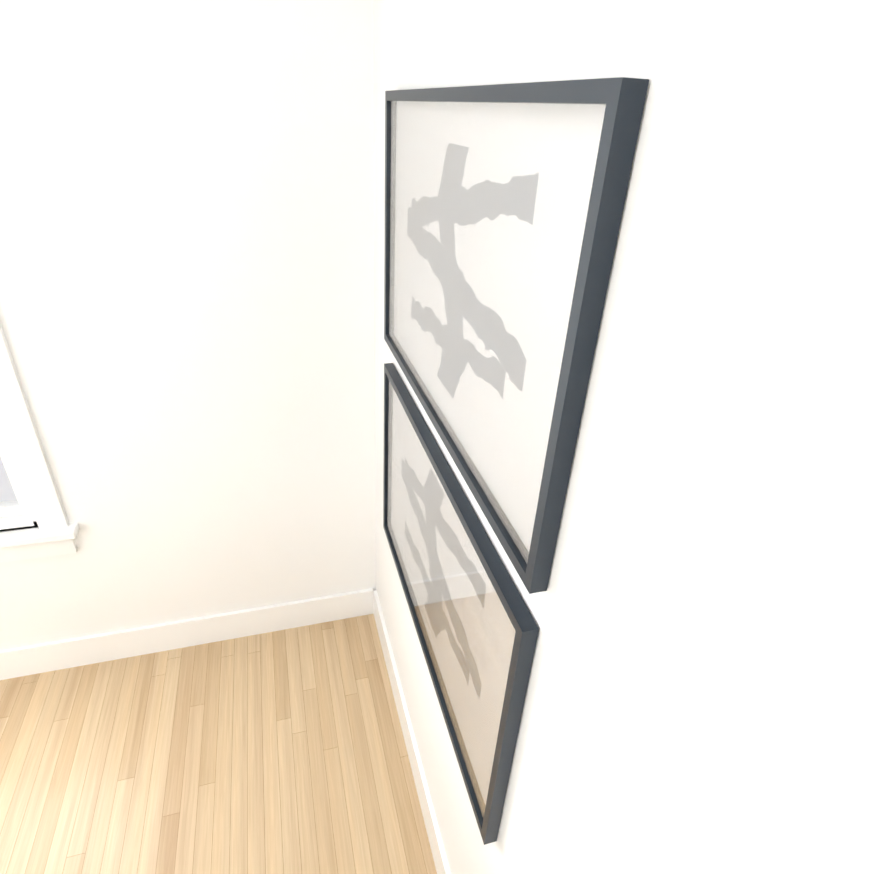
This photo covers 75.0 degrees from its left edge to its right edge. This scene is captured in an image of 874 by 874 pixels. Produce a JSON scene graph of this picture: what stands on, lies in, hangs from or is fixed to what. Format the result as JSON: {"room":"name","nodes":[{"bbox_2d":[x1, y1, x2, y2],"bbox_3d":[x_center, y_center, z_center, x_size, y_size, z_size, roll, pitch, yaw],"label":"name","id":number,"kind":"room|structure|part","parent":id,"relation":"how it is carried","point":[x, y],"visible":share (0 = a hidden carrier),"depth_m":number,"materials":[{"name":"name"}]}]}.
{"room":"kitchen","nodes":[
{"label":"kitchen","id":0,"kind":"room"},
{"bbox_2d":[0,0,375,649],"bbox_3d":[-2.520,-0.352,1.532,4.730,3.300,0.150,-6,31,-15],"label":"wall","id":1,"kind":"structure","parent":0,"point":[187,262],"depth_m":1.93,"materials":[{"name":"white paint"}]},
{"bbox_2d":[0,323,79,562],"bbox_3d":[-1.961,-0.372,1.669,1.230,1.975,0.210,-6,31,-15],"label":"double-hung window","id":2,"kind":"structure","parent":1,"relation":"in","point":[38,501],"depth_m":2.10,"materials":[{"name":"white wood"}]},
{"bbox_2d":[0,588,375,679],"bbox_3d":[-2.562,1.047,2.248,4.700,0.160,0.016,-6,31,-15],"label":"baseboard","id":3,"kind":"structure","parent":1,"relation":"attached to","point":[60,654],"depth_m":2.61,"materials":[{"name":"white wood"}]},
{"bbox_2d":[0,614,436,873],"bbox_3d":[0.406,3.702,-1.807,8.120,0.100,11.260,-6,31,-15],"label":"floor","id":4,"kind":"structure","parent":0,"point":[280,752],"depth_m":2.20,"materials":[{"name":"brown wood"}]},
{"bbox_2d":[372,590,450,873],"bbox_3d":[-0.031,1.329,2.016,0.016,0.160,1.990,-6,31,-15],"label":"baseboard","id":5,"kind":"structure","parent":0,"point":[432,828],"depth_m":2.18,"materials":[{"name":"white wood"}]},
{"bbox_2d":[374,0,873,873],"bbox_3d":[0.063,-0.124,1.399,0.183,3.300,2.014,-6,31,-15],"label":"wall","id":6,"kind":"structure","parent":0,"point":[694,608],"depth_m":0.67,"materials":[{"name":"white paint"}]},
{"bbox_3d":[-0.020,0.333,1.579,0.030,0.684,1.144,-6,31,-15],"label":"picture of strokes","id":7,"kind":"part","parent":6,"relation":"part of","materials":[{"name":"beige paper"}]},
{"bbox_3d":[0.019,-0.333,1.196,0.030,0.684,1.144,-6,31,-15],"label":"picture of strokes","id":8,"kind":"part","parent":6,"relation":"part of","materials":[{"name":"white paper"}]},
{"bbox_2d":[702,580,873,873],"bbox_3d":[1.788,0.266,0.896,3.090,3.300,0.150,-6,31,-15],"label":"wall","id":9,"kind":"structure","parent":0,"point":[807,806],"depth_m":0.45,"materials":[{"name":"white paint"}]},
{"label":"outside","id":10,"kind":"structure","parent":0,"visible":0},
{"bbox_2d":[0,457,16,501],"bbox_3d":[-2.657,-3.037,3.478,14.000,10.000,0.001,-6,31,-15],"label":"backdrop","id":11,"kind":"structure","parent":10,"point":[12,497],"depth_m":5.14,"materials":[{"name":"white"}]}
]}

